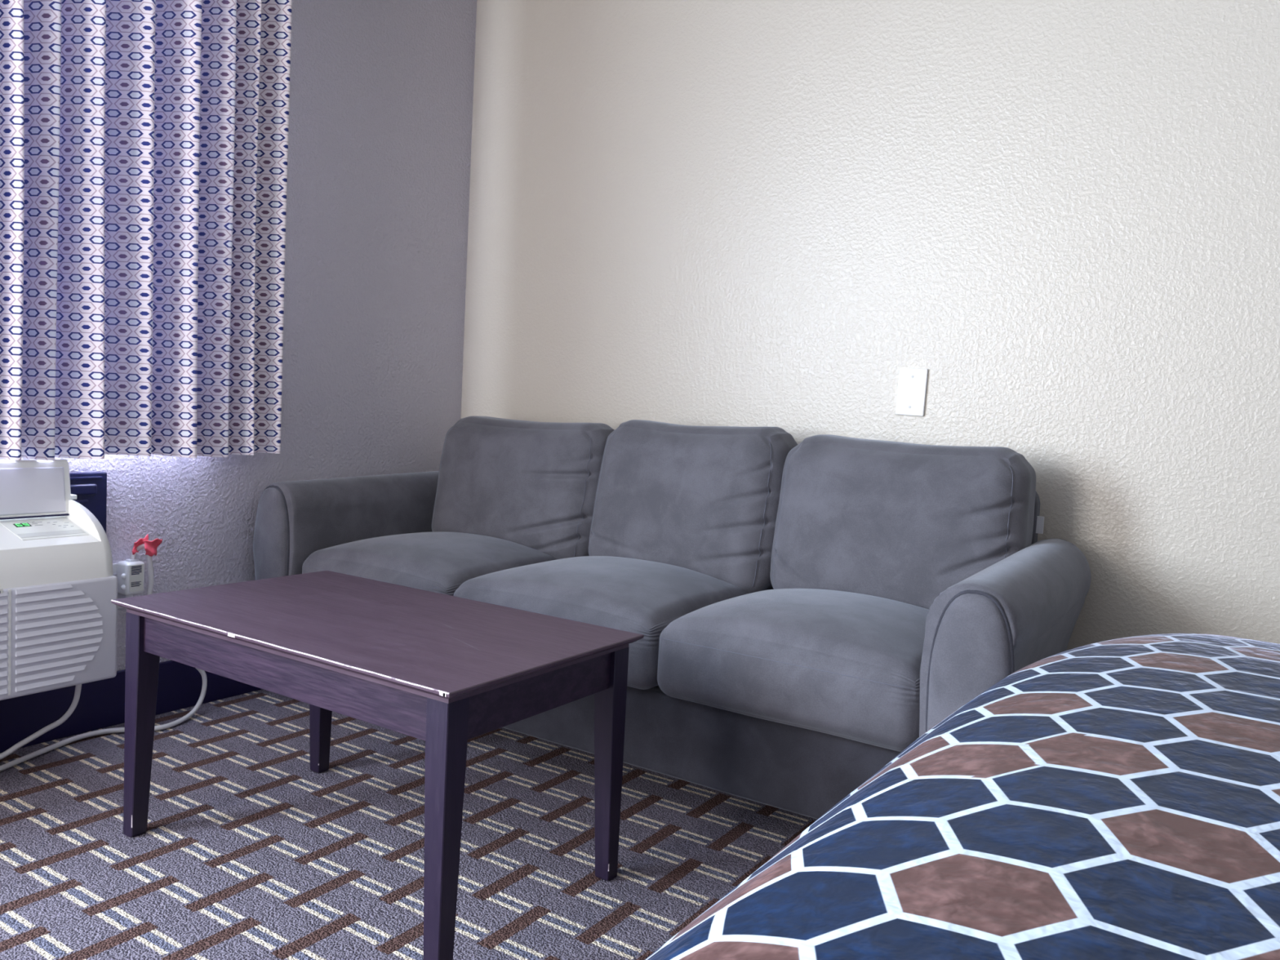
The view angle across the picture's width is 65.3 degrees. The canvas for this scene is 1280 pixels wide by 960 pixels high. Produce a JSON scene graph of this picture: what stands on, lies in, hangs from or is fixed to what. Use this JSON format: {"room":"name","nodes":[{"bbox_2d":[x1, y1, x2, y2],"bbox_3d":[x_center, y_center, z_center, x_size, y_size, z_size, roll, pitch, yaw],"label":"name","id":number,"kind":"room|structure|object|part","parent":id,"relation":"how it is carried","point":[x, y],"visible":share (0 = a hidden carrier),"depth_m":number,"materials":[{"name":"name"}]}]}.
{"room":"hotel room","nodes":[
{"label":"hotel room","id":0,"kind":"room"},
{"bbox_2d":[0,0,476,671],"bbox_3d":[-1.980,-0.545,1.664,0.150,2.450,4.700,6,5,33],"label":"wall","id":1,"kind":"structure","parent":0,"point":[381,91],"depth_m":3.15,"materials":[{"name":"grey paint"}]},
{"bbox_2d":[0,459,117,700],"bbox_3d":[-1.612,0.231,1.945,0.286,0.519,1.289,6,5,33],"label":"air conditioner","id":2,"kind":"object","parent":1,"relation":"attached to","point":[59,584],"visible":1,"depth_m":2.24,"materials":[{"name":"white plastic"}]},
{"bbox_3d":[-1.525,0.026,2.118,0.026,0.128,0.614,6,5,33],"label":"lid","id":3,"kind":"part","parent":2,"relation":"part of","materials":[{"name":"white plastic"}]},
{"bbox_3d":[-1.355,0.112,2.275,0.105,0.030,0.144,6,5,33],"label":"control panel","id":4,"kind":"part","parent":2,"relation":"part of","materials":[{"name":"white plastic"}]},
{"bbox_3d":[-1.509,0.359,1.882,0.016,0.240,1.060,6,5,33],"label":"grille panel","id":5,"kind":"part","parent":2,"relation":"part of","materials":[{"name":"white plastic"}]},
{"bbox_2d":[112,563,133,608],"bbox_3d":[-1.357,0.276,2.602,0.008,0.120,0.076,6,5,33],"label":"wall outlet","id":6,"kind":"object","parent":1,"relation":"attached to","point":[114,565],"visible":0.22,"depth_m":2.60,"materials":[{"name":"white plastic"}]},
{"bbox_2d":[113,573,125,599],"bbox_3d":[-1.355,0.276,2.600,0.004,0.068,0.034,6,5,33],"label":"socket","id":7,"kind":"object","parent":6,"relation":"attached to","point":[119,596],"depth_m":2.60,"materials":[{"name":"white plastic"}]},
{"bbox_2d":[0,660,262,752],"bbox_3d":[-1.973,0.611,1.708,0.012,0.142,4.700,6,5,33],"label":"baseboard","id":8,"kind":"structure","parent":1,"relation":"attached to","point":[101,703],"depth_m":2.57,"materials":[{"name":"blue plastic"}]},
{"bbox_2d":[0,688,817,959],"bbox_3d":[-0.148,0.919,0.522,4.800,0.100,5.100,6,5,33],"label":"floor","id":9,"kind":"structure","parent":0,"point":[246,851],"depth_m":1.99,"materials":[{"name":"carpet"}]},
{"bbox_2d":[0,533,207,771],"bbox_3d":[-1.420,0.409,2.323,0.153,0.502,0.957,5,5,24],"label":"power cord","id":10,"kind":"object","parent":9,"relation":"on","point":[131,571],"visible":0.88,"depth_m":2.57,"materials":[{"name":"white plastic"}]},
{"bbox_2d":[111,570,644,959],"bbox_3d":[-0.527,0.501,1.947,0.908,0.475,0.524,6,5,33],"label":"coffee table","id":11,"kind":"object","parent":9,"relation":"on","point":[444,671],"visible":1,"depth_m":1.80,"materials":[{"name":"brown wood"}]},
{"bbox_3d":[-0.992,0.485,1.989,0.046,0.451,0.046,6,5,33],"label":"leg","id":12,"kind":"part","parent":11,"relation":"part of","materials":[{"name":"brown wood"}]},
{"bbox_3d":[-0.751,0.470,2.356,0.046,0.451,0.046,6,5,33],"label":"leg","id":13,"kind":"part","parent":11,"relation":"part of","materials":[{"name":"brown wood"}]},
{"bbox_3d":[-0.304,0.556,1.540,0.046,0.451,0.046,6,5,33],"label":"leg","id":14,"kind":"part","parent":11,"relation":"part of","materials":[{"name":"brown wood"}]},
{"bbox_3d":[-0.064,0.540,1.907,0.046,0.451,0.046,6,5,33],"label":"leg","id":15,"kind":"part","parent":11,"relation":"part of","materials":[{"name":"brown wood"}]},
{"bbox_2d":[253,416,1091,819],"bbox_3d":[-0.015,0.276,2.659,2.135,0.868,0.853,6,5,33],"label":"sofa","id":16,"kind":"object","parent":9,"relation":"on","point":[806,612],"visible":0.8,"depth_m":2.36,"materials":[{"name":"grey fabric"}]},
{"bbox_3d":[-1.065,0.256,2.857,0.144,0.472,0.031,6,5,33],"label":"arm panel","id":17,"kind":"part","parent":16,"relation":"part of","materials":[{"name":"grey fabric"}]},
{"bbox_3d":[-0.828,0.253,3.208,0.176,0.554,0.820,6,5,33],"label":"arm","id":18,"kind":"part","parent":16,"relation":"part of","materials":[{"name":"grey fabric"}]},
{"bbox_2d":[302,531,556,595],"bbox_3d":[-0.577,0.276,2.915,0.595,0.227,0.603,6,5,33],"label":"seat cushion","id":19,"kind":"object","parent":16,"relation":"on","point":[437,562],"depth_m":2.76,"materials":[{"name":"grey fabric"}]},
{"bbox_2d":[431,416,614,559],"bbox_3d":[-0.368,0.022,3.125,0.649,0.429,0.275,6,5,33],"label":"cushion","id":20,"kind":"object","parent":16,"relation":"on","point":[533,486],"depth_m":2.98,"materials":[{"name":"grey fabric"}]},
{"bbox_2d":[453,555,749,689],"bbox_3d":[-0.077,0.328,2.588,0.627,0.227,0.604,6,5,33],"label":"seat cushion","id":21,"kind":"object","parent":16,"relation":"on","point":[643,595],"depth_m":2.40,"materials":[{"name":"grey fabric"}]},
{"bbox_2d":[588,419,797,593],"bbox_3d":[0.140,0.064,2.795,0.598,0.452,0.280,6,5,33],"label":"cushion","id":22,"kind":"object","parent":16,"relation":"on","point":[707,501],"depth_m":2.66,"materials":[{"name":"grey fabric"}]},
{"bbox_2d":[657,588,928,751],"bbox_3d":[0.429,0.380,2.258,0.606,0.229,0.604,6,5,33],"label":"seat cushion","id":23,"kind":"object","parent":16,"relation":"on","point":[850,667],"depth_m":2.04,"materials":[{"name":"grey fabric"}]},
{"bbox_2d":[769,434,1035,608],"bbox_3d":[0.633,0.120,2.473,0.624,0.439,0.278,6,5,33],"label":"cushion","id":24,"kind":"object","parent":16,"relation":"on","point":[904,522],"depth_m":2.36,"materials":[{"name":"grey fabric"}]},
{"bbox_3d":[0.187,0.267,2.962,1.850,0.670,0.124,6,5,33],"label":"frame","id":25,"kind":"part","parent":16,"relation":"part of","materials":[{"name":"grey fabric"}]},
{"bbox_3d":[0.580,0.437,1.784,0.143,0.472,0.032,6,5,33],"label":"arm panel","id":26,"kind":"part","parent":16,"relation":"part of","materials":[{"name":"grey fabric"}]},
{"bbox_3d":[0.807,0.424,2.141,0.174,0.548,0.820,6,5,33],"label":"arm","id":27,"kind":"part","parent":16,"relation":"part of","materials":[{"name":"grey fabric"}]},
{"bbox_2d":[644,633,1279,959],"bbox_3d":[1.079,0.626,0.556,2.178,0.608,1.737,6,5,33],"label":"bed","id":28,"kind":"object","parent":9,"relation":"on","point":[1118,798],"visible":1,"depth_m":0.78,"materials":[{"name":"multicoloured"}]},
{"bbox_2d":[461,0,1279,650],"bbox_3d":[1.249,-0.436,2.450,4.800,2.450,0.150,6,5,33],"label":"wall","id":29,"kind":"structure","parent":0,"point":[1065,214],"depth_m":2.65,"materials":[{"name":"beige paint"}]},
{"bbox_2d":[895,367,928,416],"bbox_3d":[0.734,-0.238,2.701,0.078,0.127,0.011,7,6,33],"label":"wall plate","id":30,"kind":"object","parent":29,"relation":"attached to","point":[912,382],"visible":1,"depth_m":2.70,"materials":[{"name":"white plastic"}]},
{"bbox_3d":[-0.015,-1.620,0.327,4.800,0.100,5.100,6,5,33],"label":"ceiling","id":31,"kind":"structure","parent":0,"visible":0},
{"bbox_2d":[0,0,292,460],"bbox_3d":[-1.436,-0.908,2.150,0.149,1.736,1.627,6,5,33],"label":"curtain","id":32,"kind":"object","parent":31,"relation":"hanging from","point":[144,144],"visible":1,"depth_m":2.47,"materials":[{"name":"fabric"}]}
]}

